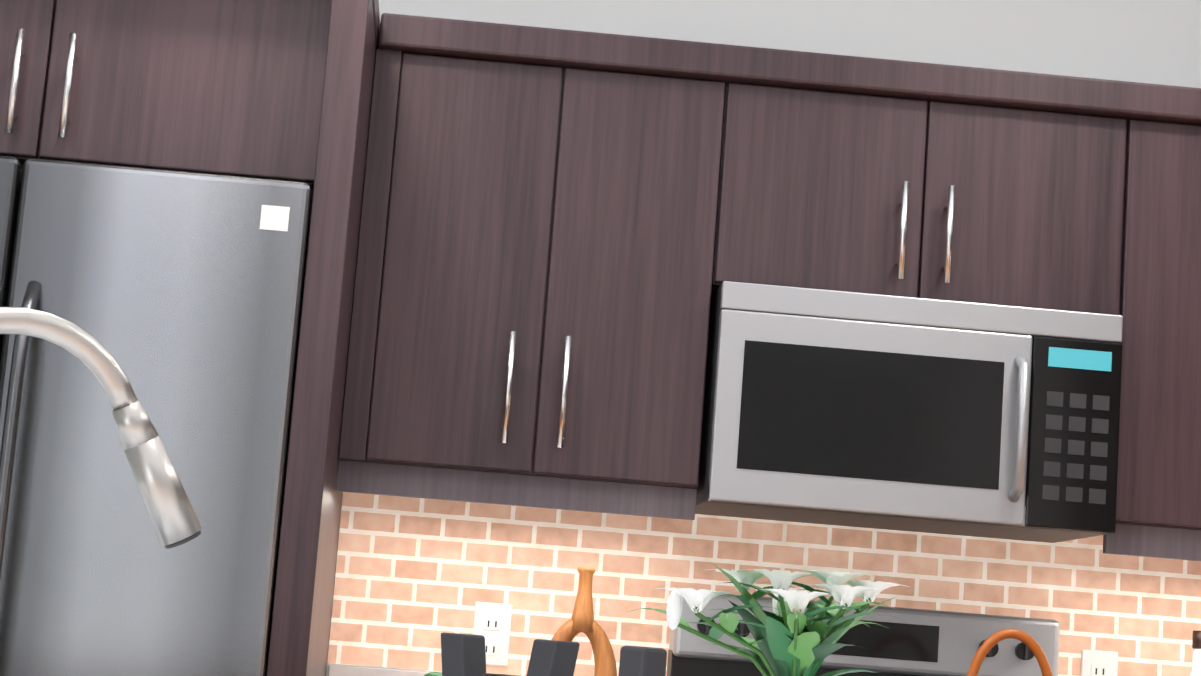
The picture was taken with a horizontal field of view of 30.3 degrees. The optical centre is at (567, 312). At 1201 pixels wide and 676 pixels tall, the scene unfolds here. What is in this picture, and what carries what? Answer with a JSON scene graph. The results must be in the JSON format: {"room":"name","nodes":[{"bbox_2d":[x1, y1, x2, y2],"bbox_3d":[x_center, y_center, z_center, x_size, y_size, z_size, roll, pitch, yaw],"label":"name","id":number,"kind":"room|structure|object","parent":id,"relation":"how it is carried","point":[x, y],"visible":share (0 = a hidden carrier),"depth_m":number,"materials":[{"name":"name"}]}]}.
{"room":"kitchen","nodes":[
{"label":"kitchen","id":0,"kind":"room"},
{"bbox_2d":[326,0,1200,675],"bbox_3d":[0.354,0.389,4.372,3.824,2.680,0.120,5,-9,-3],"label":"wall","id":1,"kind":"structure","parent":0,"point":[1142,40],"depth_m":4.48,"materials":[{"name":"white paint"}]},
{"bbox_2d":[338,13,736,508],"bbox_3d":[-0.065,-0.089,4.176,0.642,0.810,0.346,5,-9,-3],"label":"upper cabinet","id":2,"kind":"object","parent":1,"relation":"attached to","point":[563,235],"depth_m":4.00,"materials":[{"name":"brown wood"}]},
{"bbox_2d":[328,492,1200,675],"bbox_3d":[0.839,0.638,4.299,2.582,0.441,0.010,5,-9,-3],"label":"tile backsplash","id":3,"kind":"structure","parent":1,"relation":"attached to","point":[415,578],"depth_m":4.26,"materials":[{"name":"brick"}]},
{"bbox_2d":[472,602,511,666],"bbox_3d":[-0.146,0.614,4.230,0.072,0.118,0.008,5,-9,-3],"label":"electrical outlet plate","id":4,"kind":"object","parent":3,"relation":"attached to","point":[492,623],"depth_m":4.23,"materials":[{"name":"white plastic"}]},
{"bbox_2d":[1080,649,1117,675],"bbox_3d":[1.028,0.714,4.291,0.072,0.118,0.008,5,-9,-3],"label":"electrical outlet plate","id":5,"kind":"object","parent":3,"relation":"attached to","point":[1093,662],"depth_m":4.29,"materials":[{"name":"white plastic"}]},
{"bbox_2d":[721,45,1140,324],"bbox_3d":[0.643,-0.213,4.240,0.749,0.438,0.346,5,-9,-3],"label":"upper cabinet","id":6,"kind":"object","parent":1,"relation":"attached to","point":[847,173],"depth_m":4.07,"materials":[{"name":"brown wood"}]},
{"bbox_2d":[695,281,1122,542],"bbox_3d":[0.615,0.193,4.119,0.729,0.394,0.438,5,-9,-3],"label":"microwave","id":7,"kind":"object","parent":6,"relation":"attached to","point":[869,410],"visible":0.98,"depth_m":3.95,"materials":[{"name":"grey metal"}]},
{"bbox_2d":[1103,83,1200,548],"bbox_3d":[1.153,0.016,4.239,0.296,0.810,0.346,5,-9,-3],"label":"upper cabinet","id":8,"kind":"object","parent":1,"relation":"attached to","point":[1158,502],"depth_m":4.05,"materials":[{"name":"brown wood"}]},
{"bbox_3d":[-1.206,1.246,1.701,8.800,0.060,11.500,5,-9,-3],"label":"floor","id":9,"kind":"structure","parent":0,"visible":0},
{"bbox_2d":[0,156,311,675],"bbox_3d":[-0.955,0.662,3.748,0.910,1.752,0.803,5,-9,-3],"label":"refrigerator","id":10,"kind":"object","parent":9,"relation":"on","point":[178,295],"visible":0.92,"depth_m":3.51,"materials":[{"name":"grey metal"}]},
{"bbox_2d":[0,0,379,675],"bbox_3d":[-0.917,0.472,3.834,0.993,2.158,0.746,5,-9,-3],"label":"tall cabinet","id":11,"kind":"object","parent":9,"relation":"on","point":[282,90],"visible":0.85,"depth_m":3.66,"materials":[{"name":"brown wood"}]},
{"bbox_2d":[667,594,1059,675],"bbox_3d":[0.537,1.085,3.819,0.773,1.168,0.758,5,-9,-3],"label":"range","id":12,"kind":"object","parent":9,"relation":"on","point":[919,642],"visible":0.5,"depth_m":4.19,"materials":[{"name":"silver metal"}]},
{"bbox_2d":[967,628,1052,675],"bbox_3d":[0.762,0.654,3.741,0.245,0.238,0.210,5,-9,-3],"label":"kettle","id":13,"kind":"object","parent":12,"relation":"on","point":[995,638],"visible":1,"depth_m":3.75,"materials":[{"name":"ceramic"}]},
{"bbox_3d":[1.539,1.235,3.267,1.188,0.857,1.954,5,-9,-3],"label":"base cabinet","id":14,"kind":"object","parent":9,"relation":"on","visible":0},
{"bbox_2d":[328,664,428,675],"bbox_3d":[-0.131,0.705,3.894,0.612,0.120,0.660,5,-9,-3],"label":"countertop","id":15,"kind":"structure","parent":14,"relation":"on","point":[339,670],"depth_m":3.56,"materials":[{"name":"white stone"}]},
{"bbox_2d":[424,672,441,675],"bbox_3d":[-0.162,0.685,3.889,0.272,0.102,0.169,5,-9,-3],"label":"bowl","id":16,"kind":"object","parent":15,"relation":"on","point":[433,674],"visible":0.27,"depth_m":3.89,"materials":[{"name":"green plastic"}]},
{"bbox_2d":[551,567,616,675],"bbox_3d":[0.023,0.626,4.092,0.145,0.308,0.052,5,-9,-3],"label":"vase","id":17,"kind":"object","parent":15,"relation":"on","point":[585,623],"visible":0.85,"depth_m":4.08,"materials":[{"name":"orange ceramic"}]},
{"bbox_2d":[1189,630,1200,675],"bbox_3d":[1.199,0.748,4.211,0.084,0.284,0.084,5,-9,-3],"label":"bottle","id":18,"kind":"object","parent":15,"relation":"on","point":[1196,656],"visible":1,"depth_m":4.22,"materials":[{"name":"white"}]},
{"bbox_3d":[-0.458,0.844,1.827,1.810,0.884,1.010,5,-9,-3],"label":"kitchen island","id":19,"kind":"object","parent":9,"relation":"on","visible":0},
{"bbox_2d":[0,307,201,548],"bbox_3d":[-0.498,0.191,1.844,0.366,0.402,0.208,5,-9,-3],"label":"kitchen faucet","id":20,"kind":"object","parent":19,"relation":"on","point":[172,515],"visible":1,"depth_m":1.91,"materials":[{"name":"silver metal"}]},
{"bbox_2d":[441,632,666,675],"bbox_3d":[0.115,0.370,1.896,0.646,0.158,0.032,-4,-12,44],"label":"welcome letters","id":21,"kind":"object","parent":19,"relation":"on","point":[463,654],"visible":1,"depth_m":2.03,"materials":[{"name":"grey paint"}]},
{"bbox_2d":[628,549,922,675],"bbox_3d":[0.202,0.371,2.194,0.294,0.259,0.272,5,-9,-3],"label":"flowers","id":22,"kind":"object","parent":19,"relation":"on","point":[790,638],"visible":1,"depth_m":2.18,"materials":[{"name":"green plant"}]}
]}

